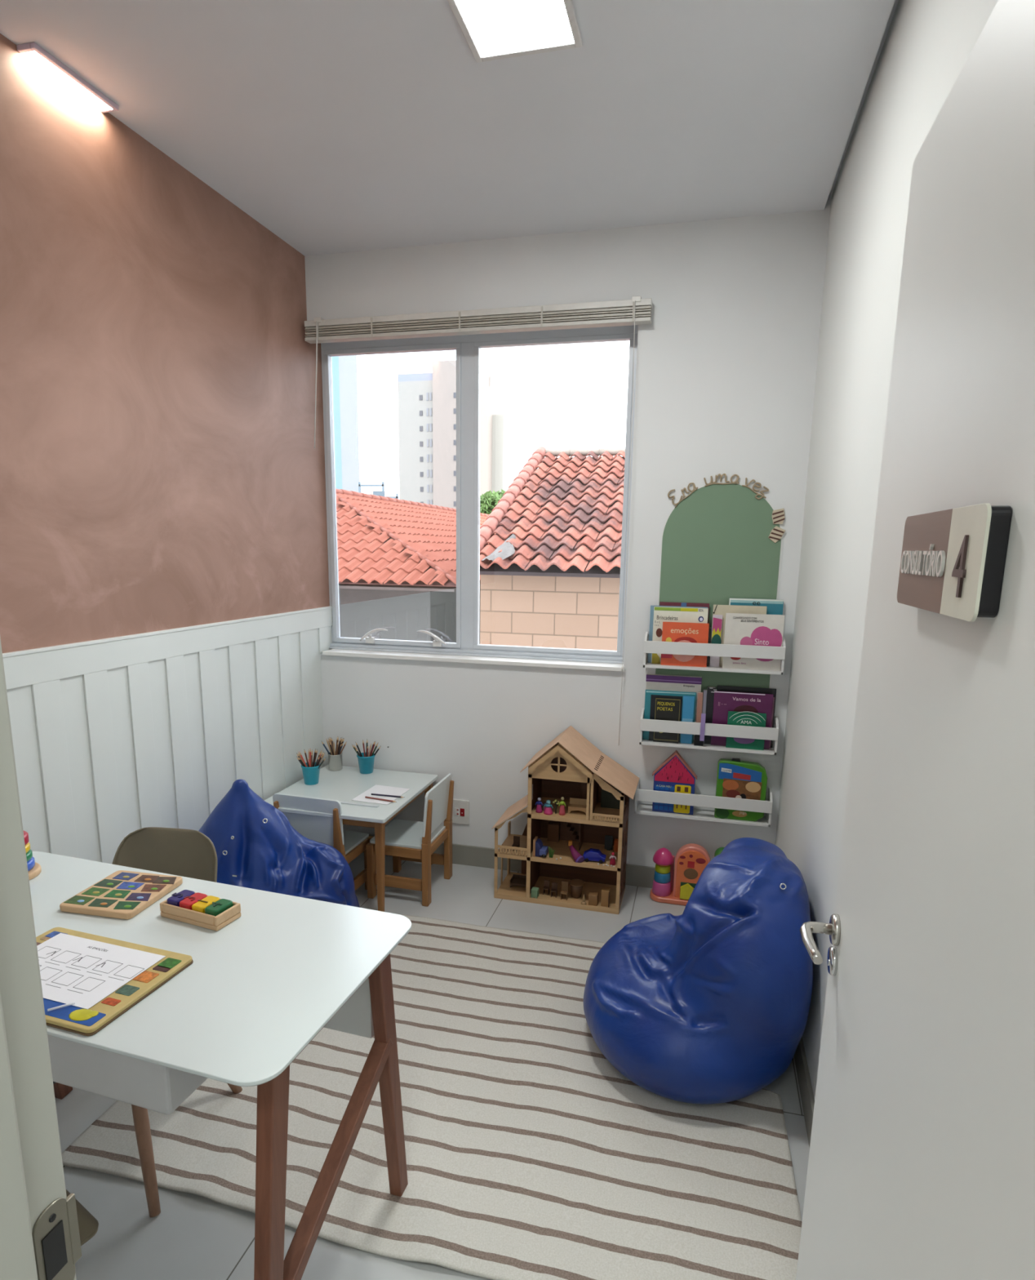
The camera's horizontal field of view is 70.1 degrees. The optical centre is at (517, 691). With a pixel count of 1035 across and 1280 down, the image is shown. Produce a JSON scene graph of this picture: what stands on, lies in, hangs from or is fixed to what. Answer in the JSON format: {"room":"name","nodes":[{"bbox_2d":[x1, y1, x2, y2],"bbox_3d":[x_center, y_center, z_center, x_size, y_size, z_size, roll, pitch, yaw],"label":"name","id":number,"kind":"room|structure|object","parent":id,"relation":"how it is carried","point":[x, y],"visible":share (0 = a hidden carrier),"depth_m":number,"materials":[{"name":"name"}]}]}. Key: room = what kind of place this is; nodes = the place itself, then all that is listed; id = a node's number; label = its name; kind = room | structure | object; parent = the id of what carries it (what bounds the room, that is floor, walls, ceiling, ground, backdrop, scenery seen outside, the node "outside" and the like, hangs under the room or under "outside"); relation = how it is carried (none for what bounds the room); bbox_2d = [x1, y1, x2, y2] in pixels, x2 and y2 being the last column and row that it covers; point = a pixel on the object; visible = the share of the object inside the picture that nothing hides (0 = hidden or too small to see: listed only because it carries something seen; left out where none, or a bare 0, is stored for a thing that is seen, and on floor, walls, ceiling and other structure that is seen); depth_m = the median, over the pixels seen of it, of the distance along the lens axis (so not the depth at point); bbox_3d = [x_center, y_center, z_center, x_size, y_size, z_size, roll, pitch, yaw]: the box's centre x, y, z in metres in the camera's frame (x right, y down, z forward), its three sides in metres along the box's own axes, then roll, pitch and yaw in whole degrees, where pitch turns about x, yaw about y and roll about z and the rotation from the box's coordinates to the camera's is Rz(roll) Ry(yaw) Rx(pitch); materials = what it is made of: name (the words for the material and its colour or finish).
{"room":"child therapy office","nodes":[
{"label":"child therapy office","id":0,"kind":"room"},
{"bbox_2d":[0,33,329,653],"bbox_3d":[-1.625,-0.224,1.622,0.150,2.966,4.800,4,11,14],"label":"wall","id":1,"kind":"structure","parent":0,"point":[162,468],"depth_m":2.48,"materials":[{"name":"paint"}]},
{"bbox_2d":[2,606,333,863],"bbox_3d":[-1.360,0.463,2.518,0.018,1.286,3.090,4,11,14],"label":"wainscoting","id":2,"kind":"structure","parent":1,"relation":"attached to","point":[114,738],"depth_m":2.67,"materials":[{"name":"wood"}]},
{"bbox_2d":[54,852,809,1279],"bbox_3d":[-0.437,1.358,1.613,2.650,0.100,4.800,4,11,14],"label":"floor","id":3,"kind":"structure","parent":0,"point":[193,1237],"depth_m":1.84,"materials":[{"name":"tile"}]},
{"bbox_2d":[65,1188,98,1245],"bbox_3d":[-1.011,0.987,1.172,0.446,0.784,0.521,8,13,33],"label":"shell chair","id":4,"kind":"object","parent":3,"relation":"on","point":[88,1224],"visible":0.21,"depth_m":1.27,"materials":[{"name":"beige plastic"}]},
{"bbox_2d":[53,826,242,1217],"bbox_3d":[-1.042,0.832,1.971,0.446,0.784,0.521,2,11,7],"label":"shell chair","id":5,"kind":"object","parent":3,"relation":"on","point":[188,853],"visible":0.13,"depth_m":2.14,"materials":[{"name":"brown wood"}]},
{"bbox_2d":[29,851,411,1279],"bbox_3d":[-0.892,0.905,1.687,1.200,0.752,0.584,4,11,17],"label":"desk","id":6,"kind":"object","parent":3,"relation":"on","point":[256,989],"visible":0.77,"depth_m":1.46,"materials":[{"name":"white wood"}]},
{"bbox_2d":[27,862,40,879],"bbox_3d":[-1.295,0.421,1.884,0.124,0.110,0.124,4,11,14],"label":"base","id":7,"kind":"object","parent":6,"relation":"on","point":[35,871],"visible":0.29,"depth_m":1.90,"materials":[{"name":"brown wood"}]},
{"bbox_2d":[26,856,35,871],"bbox_3d":[-1.295,0.447,1.889,0.100,0.024,0.100,4,11,14],"label":"ring","id":8,"kind":"object","parent":7,"relation":"on","point":[30,864],"visible":0.16,"depth_m":1.89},
{"bbox_2d":[35,927,193,1035],"bbox_3d":[-0.880,0.558,1.456,0.374,0.015,0.256,4,11,17],"label":"board","id":9,"kind":"object","parent":6,"relation":"on","point":[73,1019],"visible":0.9,"depth_m":1.39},
{"bbox_2d":[47,1001,75,1011],"bbox_3d":[-0.827,0.572,1.338,0.043,0.005,0.004,-6,13,-31],"label":"marker","id":10,"kind":"object","parent":9,"relation":"on","point":[73,1002],"visible":1,"depth_m":1.34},
{"bbox_2d":[36,933,165,1009],"bbox_3d":[-0.884,0.550,1.467,0.281,0.001,0.188,4,11,17],"label":"worksheet","id":11,"kind":"object","parent":9,"relation":"on","point":[83,971],"visible":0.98,"depth_m":1.47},
{"bbox_2d":[59,870,182,919],"bbox_3d":[-0.956,0.490,1.794,0.191,0.018,0.200,3,11,11],"label":"game","id":12,"kind":"object","parent":6,"relation":"on","point":[122,894],"visible":1,"depth_m":1.77,"materials":[{"name":"brown wood"}]},
{"bbox_2d":[159,892,240,930],"bbox_3d":[-0.730,0.504,1.700,0.170,0.034,0.076,5,12,22],"label":"tray","id":13,"kind":"object","parent":6,"relation":"on","point":[229,915],"visible":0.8,"depth_m":1.67,"materials":[{"name":"brown wood"}]},
{"bbox_2d":[166,889,195,906],"bbox_3d":[-0.783,0.488,1.720,0.037,0.031,0.058,5,12,22],"label":"block","id":14,"kind":"object","parent":13,"relation":"on","point":[175,900],"visible":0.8,"depth_m":1.71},
{"bbox_2d":[179,892,207,910],"bbox_3d":[-0.749,0.491,1.706,0.037,0.031,0.058,5,12,22],"label":"block","id":15,"kind":"object","parent":13,"relation":"on","point":[188,901],"visible":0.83,"depth_m":1.69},
{"bbox_2d":[191,895,219,913],"bbox_3d":[-0.714,0.494,1.692,0.037,0.031,0.058,5,12,22],"label":"block","id":16,"kind":"object","parent":13,"relation":"on","point":[200,906],"visible":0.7,"depth_m":1.68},
{"bbox_2d":[204,898,232,916],"bbox_3d":[-0.679,0.498,1.678,0.037,0.031,0.058,5,12,22],"label":"block","id":17,"kind":"object","parent":13,"relation":"on","point":[221,905],"visible":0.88,"depth_m":1.67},
{"bbox_2d":[272,792,373,890],"bbox_3d":[-0.873,0.691,3.353,0.336,0.535,0.315,4,11,16],"label":"chair","id":18,"kind":"object","parent":3,"relation":"on","point":[326,830],"visible":0.46,"depth_m":3.20,"materials":[{"name":"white wood"}]},
{"bbox_2d":[263,764,437,911],"bbox_3d":[-0.777,0.692,3.521,0.614,0.472,0.655,4,11,14],"label":"table","id":19,"kind":"object","parent":3,"relation":"on","point":[344,784],"visible":0.53,"depth_m":3.41,"materials":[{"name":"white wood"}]},
{"bbox_2d":[301,762,320,785],"bbox_3d":[-0.989,0.397,3.544,0.092,0.092,0.092,4,11,14],"label":"pot","id":20,"kind":"object","parent":19,"relation":"on","point":[311,775],"visible":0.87,"depth_m":3.51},
{"bbox_2d":[327,751,342,770],"bbox_3d":[-0.930,0.357,3.773,0.074,0.084,0.074,4,11,14],"label":"pot","id":21,"kind":"object","parent":19,"relation":"on","point":[335,762],"visible":0.88,"depth_m":3.75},
{"bbox_2d":[338,800,378,807],"bbox_3d":[-0.703,0.500,3.264,0.193,0.004,0.018,4,11,14],"label":"ruler","id":22,"kind":"object","parent":19,"relation":"on","point":[341,802],"visible":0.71,"depth_m":3.26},
{"bbox_2d":[356,751,375,773],"bbox_3d":[-0.762,0.365,3.728,0.092,0.092,0.092,4,11,14],"label":"pot","id":23,"kind":"object","parent":19,"relation":"on","point":[366,764],"visible":0.96,"depth_m":3.70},
{"bbox_2d":[351,784,409,804],"bbox_3d":[-0.625,0.475,3.401,0.180,0.002,0.230,4,11,17],"label":"paper sheet","id":24,"kind":"object","parent":19,"relation":"on","point":[379,789],"visible":1,"depth_m":3.41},
{"bbox_2d":[366,773,453,906],"bbox_3d":[-0.495,0.673,3.476,0.315,0.535,0.336,4,11,14],"label":"chair","id":25,"kind":"object","parent":3,"relation":"on","point":[405,840],"visible":0.97,"depth_m":3.38,"materials":[{"name":"brown wood"}]},
{"bbox_2d":[61,912,802,1279],"bbox_3d":[-0.125,1.146,2.397,1.903,0.022,1.521,4,11,14],"label":"rug","id":26,"kind":"object","parent":3,"relation":"on","point":[530,1155],"visible":0.63,"depth_m":1.99,"materials":[{"name":"fabric"}]},
{"bbox_2d":[198,778,359,907],"bbox_3d":[-0.954,0.669,2.825,0.641,0.756,0.806,4,11,14],"label":"beanbag","id":27,"kind":"object","parent":26,"relation":"on","point":[256,846],"visible":0.41,"depth_m":2.66,"materials":[{"name":"leather"}]},
{"bbox_2d":[583,837,813,1104],"bbox_3d":[0.570,0.815,2.409,0.685,0.672,0.816,4,11,14],"label":"beanbag","id":28,"kind":"object","parent":26,"relation":"on","point":[709,1003],"visible":1,"depth_m":2.12,"materials":[{"name":"leather"}]},
{"bbox_2d":[491,725,639,914],"bbox_3d":[0.228,0.573,3.409,0.629,0.779,0.308,4,11,14],"label":"dollhouse","id":29,"kind":"object","parent":3,"relation":"on","point":[558,770],"visible":0.95,"depth_m":3.39,"materials":[{"name":"brown wood"}]},
{"bbox_2d":[511,835,519,850],"bbox_3d":[-0.005,0.711,3.442,0.030,0.062,0.030,4,11,14],"label":"chair","id":30,"kind":"object","parent":29,"relation":"on","point":[516,839],"visible":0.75,"depth_m":3.45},
{"bbox_2d":[510,874,526,887],"bbox_3d":[0.012,0.910,3.523,0.080,0.042,0.060,4,11,14],"label":"bed","id":31,"kind":"object","parent":29,"relation":"on","point":[517,880],"visible":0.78,"depth_m":3.52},
{"bbox_2d":[531,887,538,898],"bbox_3d":[0.083,0.933,3.410,0.030,0.042,0.032,4,11,14],"label":"stool","id":32,"kind":"object","parent":29,"relation":"on","point":[535,891],"visible":1,"depth_m":3.40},
{"bbox_2d":[535,797,542,813],"bbox_3d":[0.101,0.515,3.349,0.032,0.069,0.033,-7,13,-34],"label":"doll","id":33,"kind":"object","parent":29,"relation":"on","point":[539,808],"visible":1,"depth_m":3.34},
{"bbox_2d":[533,835,548,857],"bbox_3d":[0.108,0.716,3.380,0.064,0.078,0.064,4,11,14],"label":"sofa","id":34,"kind":"object","parent":29,"relation":"on","point":[539,850],"visible":1,"depth_m":3.37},
{"bbox_2d":[542,880,550,895],"bbox_3d":[0.137,0.917,3.444,0.026,0.062,0.026,4,11,14],"label":"chair","id":35,"kind":"object","parent":29,"relation":"on","point":[547,882],"visible":1,"depth_m":3.45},
{"bbox_2d":[542,800,553,814],"bbox_3d":[0.142,0.521,3.333,0.042,0.063,0.041,-7,13,-34],"label":"doll","id":36,"kind":"object","parent":29,"relation":"on","point":[548,811],"visible":1,"depth_m":3.32},
{"bbox_2d":[547,822,559,842],"bbox_3d":[0.178,0.679,3.558,0.055,0.086,0.032,4,11,14],"label":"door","id":37,"kind":"structure","parent":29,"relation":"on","point":[553,828],"depth_m":3.54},
{"bbox_2d":[551,882,557,897],"bbox_3d":[0.172,0.922,3.421,0.026,0.062,0.026,4,11,14],"label":"chair","id":38,"kind":"object","parent":29,"relation":"on","point":[554,886],"visible":1,"depth_m":3.43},
{"bbox_2d":[558,796,565,815],"bbox_3d":[0.204,0.515,3.322,0.035,0.082,0.029,4,11,14],"label":"doll","id":39,"kind":"object","parent":29,"relation":"on","point":[562,811],"visible":1,"depth_m":3.31},
{"bbox_2d":[560,880,568,900],"bbox_3d":[0.218,0.918,3.397,0.030,0.080,0.030,4,11,14],"label":"chair","id":40,"kind":"object","parent":29,"relation":"on","point":[564,884],"visible":1,"depth_m":3.40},
{"bbox_2d":[568,840,584,862],"bbox_3d":[0.261,0.731,3.337,0.046,0.092,0.091,-8,14,-39],"label":"doll","id":41,"kind":"object","parent":29,"relation":"on","point":[578,858],"visible":0.98,"depth_m":3.32},
{"bbox_2d":[568,879,584,898],"bbox_3d":[0.276,0.919,3.424,0.072,0.070,0.072,4,11,14],"label":"table","id":42,"kind":"object","parent":29,"relation":"on","point":[576,885],"visible":1,"depth_m":3.40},
{"bbox_2d":[568,797,586,813],"bbox_3d":[0.281,0.522,3.348,0.090,0.060,0.040,4,11,14],"label":"bench","id":43,"kind":"object","parent":29,"relation":"on","point":[575,804],"visible":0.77,"depth_m":3.35,"materials":[{"name":"brown wood"}]},
{"bbox_2d":[580,770,591,804],"bbox_3d":[0.334,0.453,3.466,0.065,0.154,0.043,4,11,14],"label":"wardrobe","id":44,"kind":"object","parent":29,"relation":"on","point":[584,785],"visible":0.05,"depth_m":3.45,"materials":[{"name":"brown wood"}]},
{"bbox_2d":[588,891,598,906],"bbox_3d":[0.348,0.944,3.358,0.040,0.050,0.040,4,11,14],"label":"base cabinet","id":45,"kind":"object","parent":29,"relation":"on","point":[593,895],"visible":1,"depth_m":3.34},
{"bbox_2d":[582,848,606,863],"bbox_3d":[0.352,0.742,3.337,0.101,0.050,0.052,4,11,14],"label":"toy car","id":46,"kind":"object","parent":29,"relation":"on","point":[593,855],"visible":1,"depth_m":3.32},
{"bbox_2d":[600,886,610,906],"bbox_3d":[0.403,0.933,3.347,0.038,0.076,0.050,4,11,14],"label":"wardrobe","id":47,"kind":"object","parent":29,"relation":"on","point":[606,891],"visible":1,"depth_m":3.33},
{"bbox_2d":[604,835,613,850],"bbox_3d":[0.431,0.709,3.460,0.037,0.072,0.020,4,11,14],"label":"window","id":48,"kind":"structure","parent":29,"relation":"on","point":[608,839],"depth_m":3.45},
{"bbox_2d":[600,787,621,808],"bbox_3d":[0.436,0.494,3.418,0.090,0.094,0.020,4,11,14],"label":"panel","id":49,"kind":"object","parent":29,"relation":"on","point":[608,800],"visible":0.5,"depth_m":3.41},
{"bbox_2d":[608,852,616,865],"bbox_3d":[0.430,0.748,3.301,0.028,0.056,0.030,-8,14,-38],"label":"doll","id":50,"kind":"object","parent":29,"relation":"on","point":[612,862],"visible":1,"depth_m":3.29},
{"bbox_2d":[613,838,618,852],"bbox_3d":[0.470,0.721,3.447,0.030,0.054,0.030,4,11,14],"label":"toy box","id":51,"kind":"object","parent":29,"relation":"on","point":[616,841],"visible":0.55,"depth_m":3.43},
{"bbox_2d":[649,843,724,905],"bbox_3d":[0.801,0.837,3.407,0.355,0.278,0.125,4,11,14],"label":"toy","id":52,"kind":"object","parent":3,"relation":"on","point":[691,860],"visible":0.75,"depth_m":3.38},
{"bbox_2d":[680,883,693,899],"bbox_3d":[0.781,0.916,3.376,0.066,0.074,0.018,4,11,14],"label":"block","id":53,"kind":"object","parent":52,"relation":"on","point":[686,891],"visible":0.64,"depth_m":3.37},
{"bbox_2d":[0,0,898,256],"bbox_3d":[-0.416,-1.628,1.042,2.600,0.150,4.800,4,11,14],"label":"ceiling","id":54,"kind":"structure","parent":0,"point":[335,126],"depth_m":2.24,"materials":[{"name":"paint"}]},
{"bbox_2d":[16,42,119,112],"bbox_3d":[-1.292,-1.770,2.135,0.060,0.014,0.300,4,11,14],"label":"wall light","id":55,"kind":"object","parent":54,"relation":"in","point":[32,51],"visible":1,"depth_m":2.11,"materials":[{"name":"white"}]},
{"bbox_2d":[447,0,582,62],"bbox_3d":[-0.005,-1.696,1.848,0.294,0.012,0.298,4,11,14],"label":"recessed light","id":56,"kind":"object","parent":54,"relation":"in","point":[492,29],"visible":1,"depth_m":1.88,"materials":[{"name":"white"}]},
{"bbox_2d":[304,195,831,866],"bbox_3d":[0.121,-0.564,3.520,2.282,2.966,0.200,4,11,14],"label":"wall","id":57,"kind":"structure","parent":0,"point":[727,356],"depth_m":3.23,"materials":[{"name":"white paint"}]},
{"bbox_2d":[452,799,469,824],"bbox_3d":[-0.293,0.611,3.739,0.106,0.127,0.012,4,11,14],"label":"power outlet","id":58,"kind":"object","parent":57,"relation":"attached to","point":[460,811],"visible":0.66,"depth_m":3.73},
{"bbox_2d":[320,324,638,671],"bbox_3d":[-0.226,-0.917,3.524,1.563,1.552,0.207,4,11,14],"label":"window","id":59,"kind":"structure","parent":57,"relation":"in","point":[467,648],"depth_m":3.56,"materials":[{"name":"white metal"}]},
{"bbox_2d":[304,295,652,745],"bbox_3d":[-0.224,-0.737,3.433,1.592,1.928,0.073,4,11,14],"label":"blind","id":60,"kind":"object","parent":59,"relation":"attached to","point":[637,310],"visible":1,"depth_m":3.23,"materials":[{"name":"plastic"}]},
{"bbox_2d":[363,833,674,888],"bbox_3d":[0.077,0.860,3.690,2.250,0.105,0.012,4,11,14],"label":"baseboard","id":61,"kind":"structure","parent":57,"relation":"attached to","point":[642,876],"depth_m":3.73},
{"bbox_2d":[634,776,773,827],"bbox_3d":[0.845,0.501,3.369,0.599,0.150,0.113,4,11,14],"label":"wall shelf","id":62,"kind":"object","parent":57,"relation":"attached to","point":[642,796],"visible":0.91,"depth_m":3.33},
{"bbox_2d":[652,750,697,814],"bbox_3d":[0.720,0.414,3.375,0.200,0.290,0.040,4,11,14],"label":"book","id":63,"kind":"object","parent":62,"relation":"on","point":[674,775],"visible":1,"depth_m":3.36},
{"bbox_2d":[714,758,767,821],"bbox_3d":[1.003,0.439,3.303,0.214,0.278,0.049,4,11,14],"label":"picture book","id":64,"kind":"object","parent":62,"relation":"on","point":[736,778],"visible":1,"depth_m":3.28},
{"bbox_2d":[722,777,762,799],"bbox_3d":[1.001,0.444,3.282,0.164,0.104,0.001,4,11,14],"label":"picture","id":65,"kind":"object","parent":64,"relation":"attached to","point":[738,788],"depth_m":3.28},
{"bbox_2d":[639,707,778,755],"bbox_3d":[0.854,0.176,3.305,0.591,0.150,0.113,4,11,14],"label":"wall shelf","id":66,"kind":"object","parent":57,"relation":"attached to","point":[648,725],"visible":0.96,"depth_m":3.25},
{"bbox_2d":[648,694,682,742],"bbox_3d":[0.671,0.124,3.336,0.138,0.212,0.009,4,11,14],"label":"picture book","id":67,"kind":"object","parent":66,"relation":"on","point":[653,696],"visible":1,"depth_m":3.33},
{"bbox_2d":[653,697,680,743],"bbox_3d":[0.675,0.131,3.319,0.112,0.202,0.011,4,11,14],"label":"picture book","id":68,"kind":"object","parent":66,"relation":"on","point":[665,708],"visible":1,"depth_m":3.31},
{"bbox_2d":[643,689,696,742],"bbox_3d":[0.691,0.113,3.343,0.225,0.230,0.015,4,11,14],"label":"picture book","id":69,"kind":"object","parent":66,"relation":"on","point":[648,694],"visible":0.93,"depth_m":3.33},
{"bbox_2d":[645,673,702,742],"bbox_3d":[0.707,0.075,3.361,0.246,0.298,0.028,4,11,14],"label":"picture book","id":70,"kind":"object","parent":66,"relation":"on","point":[654,682],"visible":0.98,"depth_m":3.33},
{"bbox_2d":[680,695,694,743],"bbox_3d":[0.765,0.128,3.308,0.049,0.216,0.013,4,11,14],"label":"picture book","id":71,"kind":"object","parent":66,"relation":"on","point":[688,701],"visible":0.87,"depth_m":3.30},
{"bbox_2d":[693,734,703,746],"bbox_3d":[0.814,0.200,3.287,0.043,0.084,0.016,4,11,14],"label":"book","id":72,"kind":"object","parent":66,"relation":"on","point":[697,742],"visible":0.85,"depth_m":3.28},
{"bbox_2d":[696,692,702,722],"bbox_3d":[0.817,0.120,3.311,0.022,0.232,0.020,4,11,14],"label":"picture book","id":73,"kind":"object","parent":66,"relation":"on","point":[700,703],"visible":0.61,"depth_m":3.29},
{"bbox_2d":[699,713,706,741],"bbox_3d":[0.820,0.157,3.254,0.019,0.122,0.020,4,11,14],"label":"ribbon","id":74,"kind":"object","parent":66,"relation":"hanging from","point":[703,715],"visible":1,"depth_m":3.25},
{"bbox_2d":[702,689,706,713],"bbox_3d":[0.838,0.114,3.311,0.014,0.244,0.022,4,11,14],"label":"picture book","id":75,"kind":"object","parent":66,"relation":"on","point":[704,699],"visible":0.36,"depth_m":3.29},
{"bbox_2d":[704,686,716,744],"bbox_3d":[0.868,0.108,3.310,0.040,0.258,0.032,4,11,14],"label":"picture book","id":76,"kind":"object","parent":66,"relation":"on","point":[710,694],"visible":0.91,"depth_m":3.29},
{"bbox_2d":[711,690,773,749],"bbox_3d":[0.993,0.126,3.260,0.248,0.244,0.013,4,11,14],"label":"picture book","id":77,"kind":"object","parent":66,"relation":"on","point":[724,702],"visible":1,"depth_m":3.25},
{"bbox_2d":[725,711,766,750],"bbox_3d":[1.005,0.170,3.237,0.160,0.169,0.014,4,11,14],"label":"picture book","id":78,"kind":"object","parent":66,"relation":"on","point":[740,718],"visible":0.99,"depth_m":3.23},
{"bbox_2d":[717,685,776,747],"bbox_3d":[1.013,0.112,3.285,0.250,0.264,0.010,4,11,14],"label":"picture book","id":79,"kind":"object","parent":66,"relation":"on","point":[720,688],"visible":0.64,"depth_m":3.25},
{"bbox_2d":[768,697,774,748],"bbox_3d":[0.996,0.131,3.275,0.264,0.230,0.006,4,11,14],"label":"picture book","id":80,"kind":"object","parent":66,"relation":"on","point":[773,697],"visible":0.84,"depth_m":3.24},
{"bbox_2d":[643,631,786,675],"bbox_3d":[0.859,-0.170,3.238,0.591,0.150,0.113,4,11,14],"label":"wall shelf","id":81,"kind":"object","parent":57,"relation":"attached to","point":[709,650],"visible":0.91,"depth_m":3.19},
{"bbox_2d":[648,605,707,662],"bbox_3d":[0.715,-0.250,3.289,0.248,0.258,0.009,4,11,14],"label":"picture book","id":82,"kind":"object","parent":81,"relation":"on","point":[651,615],"visible":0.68,"depth_m":3.30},
{"bbox_2d":[651,606,708,663],"bbox_3d":[0.721,-0.244,3.272,0.233,0.254,0.014,4,11,14],"label":"picture book","id":83,"kind":"object","parent":81,"relation":"on","point":[661,614],"visible":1,"depth_m":3.26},
{"bbox_2d":[659,601,709,623],"bbox_3d":[0.740,-0.258,3.293,0.215,0.274,0.010,4,11,14],"label":"picture book","id":84,"kind":"object","parent":81,"relation":"on","point":[661,603],"visible":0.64,"depth_m":3.26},
{"bbox_2d":[660,622,709,666],"bbox_3d":[0.738,-0.206,3.244,0.198,0.190,0.014,4,11,14],"label":"picture book","id":85,"kind":"object","parent":81,"relation":"on","point":[678,632],"visible":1,"depth_m":3.24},
{"bbox_2d":[706,626,711,666],"bbox_3d":[0.847,-0.196,3.249,0.009,0.172,0.030,4,11,14],"label":"picture book","id":86,"kind":"object","parent":81,"relation":"on","point":[710,628],"visible":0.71,"depth_m":3.23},
{"bbox_2d":[710,614,722,666],"bbox_3d":[0.874,-0.222,3.233,0.042,0.228,0.018,4,11,14],"label":"picture book","id":87,"kind":"object","parent":81,"relation":"on","point":[717,619],"visible":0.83,"depth_m":3.22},
{"bbox_2d":[709,604,767,666],"bbox_3d":[0.962,-0.238,3.214,0.222,0.271,0.016,4,11,14],"label":"picture book","id":88,"kind":"object","parent":81,"relation":"on","point":[722,610],"visible":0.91,"depth_m":3.20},
{"bbox_2d":[722,613,785,671],"bbox_3d":[1.015,-0.213,3.172,0.240,0.238,0.014,4,11,14],"label":"picture book","id":89,"kind":"object","parent":81,"relation":"on","point":[752,629],"visible":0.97,"depth_m":3.17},
{"bbox_2d":[728,598,783,614],"bbox_3d":[1.033,-0.252,3.217,0.224,0.300,0.009,4,11,14],"label":"picture book","id":90,"kind":"object","parent":81,"relation":"on","point":[775,606],"visible":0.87,"depth_m":3.18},
{"bbox_2d":[654,481,782,713],"bbox_3d":[0.879,-0.361,3.253,0.510,1.091,0.006,4,11,14],"label":"arch panel","id":91,"kind":"object","parent":57,"relation":"attached to","point":[717,548],"visible":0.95,"depth_m":3.20,"materials":[{"name":"paint"}]},
{"bbox_2d":[667,482,697,507],"bbox_3d":[0.718,-0.849,3.196,0.128,0.106,0.007,4,11,14],"label":"cutout word","id":92,"kind":"object","parent":91,"relation":"attached to","point":[693,483],"visible":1,"depth_m":3.19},
{"bbox_2d":[703,473,739,486],"bbox_3d":[0.873,-0.901,3.146,0.149,0.055,0.007,4,11,14],"label":"cutout word","id":93,"kind":"object","parent":91,"relation":"attached to","point":[720,474],"visible":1,"depth_m":3.14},
{"bbox_2d":[742,477,768,499],"bbox_3d":[1.009,-0.857,3.119,0.111,0.090,0.007,4,11,14],"label":"cutout word","id":94,"kind":"object","parent":91,"relation":"attached to","point":[753,480],"visible":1,"depth_m":3.12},
{"bbox_2d":[768,526,785,542],"bbox_3d":[1.103,-0.665,3.130,0.068,0.070,0.006,4,11,14],"label":"cutout","id":95,"kind":"object","parent":91,"relation":"attached to","point":[777,532],"visible":1,"depth_m":3.13},
{"bbox_2d":[772,508,785,524],"bbox_3d":[1.104,-0.740,3.115,0.053,0.065,0.006,4,11,14],"label":"cutout","id":96,"kind":"object","parent":91,"relation":"attached to","point":[778,515],"visible":1,"depth_m":3.11},
{"bbox_2d":[775,0,998,1098],"bbox_3d":[0.731,-0.074,1.038,0.150,2.966,4.800,4,11,14],"label":"wall","id":97,"kind":"structure","parent":0,"point":[927,45],"depth_m":2.10,"materials":[{"name":"white paint"}]},
{"bbox_2d":[794,1036,814,1146],"bbox_3d":[0.810,1.194,2.020,0.012,0.105,2.950,4,11,14],"label":"baseboard","id":98,"kind":"structure","parent":97,"relation":"attached to","point":[801,1062],"depth_m":2.15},
{"bbox_3d":[-0.649,-0.002,0.554,2.282,2.966,0.130,4,11,14],"label":"wall","id":99,"kind":"structure","parent":0,"visible":0},
{"bbox_2d":[0,639,81,1279],"bbox_3d":[-0.059,0.413,0.473,0.895,2.200,0.158,4,11,14],"label":"door frame","id":100,"kind":"structure","parent":99,"relation":"in","point":[40,1238],"depth_m":0.58,"materials":[{"name":"wood"}]},
{"bbox_2d":[795,0,1034,1279],"bbox_3d":[0.404,0.401,0.818,0.098,2.094,0.727,4,11,14],"label":"door","id":101,"kind":"structure","parent":100,"relation":"attached to","point":[922,1161],"depth_m":0.70,"materials":[{"name":"wood"}]},
{"bbox_2d":[897,502,1012,622],"bbox_3d":[0.406,-0.124,0.703,0.021,0.094,0.255,4,11,14],"label":"door sign","id":102,"kind":"object","parent":101,"relation":"attached to","point":[953,563],"visible":1,"depth_m":0.64,"materials":[{"name":"beige plastic"}]},
{"label":"outside","id":103,"kind":"structure","parent":0,"visible":0},
{"bbox_3d":[16.316,-9.829,71.297,120.000,0.100,139.400,4,11,14],"label":"ground","id":104,"kind":"structure","parent":103,"visible":0},
{"bbox_2d":[331,355,359,492],"bbox_3d":[-11.184,-11.943,37.649,4.600,16.000,4.700,4,11,14],"label":"glass tower","id":105,"kind":"structure","parent":104,"relation":"on","point":[344,380],"depth_m":37.69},
{"bbox_2d":[358,481,398,498],"bbox_3d":[-5.648,-5.407,30.239,1.715,6.150,0.170,4,11,14],"label":"frame","id":106,"kind":"object","parent":104,"relation":"on","point":[382,493],"visible":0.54,"depth_m":29.68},
{"bbox_2d":[335,488,496,644],"bbox_3d":[-1.740,-1.289,14.012,5.951,4.348,13.570,4,11,14],"label":"house","id":107,"kind":"structure","parent":104,"relation":"on","point":[397,557],"depth_m":7.56,"materials":[{"name":"tile"}]},
{"bbox_2d":[397,358,517,508],"bbox_3d":[-5.321,-19.148,67.192,9.300,19.100,6.550,4,11,14],"label":"apartment tower","id":108,"kind":"structure","parent":104,"relation":"on","point":[427,402],"depth_m":64.13,"materials":[{"name":"concrete"}]},
{"bbox_2d":[480,488,505,514],"bbox_3d":[-0.686,-3.773,24.029,1.657,5.470,1.594,4,11,14],"label":"tree","id":109,"kind":"object","parent":104,"relation":"on","point":[489,500],"visible":0.28,"depth_m":23.16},
{"bbox_2d":[480,446,625,650],"bbox_3d":[1.612,-0.235,7.609,3.658,4.812,3.195,4,11,14],"label":"house","id":110,"kind":"structure","parent":104,"relation":"on","point":[550,569],"depth_m":6.60,"materials":[{"name":"tile"}]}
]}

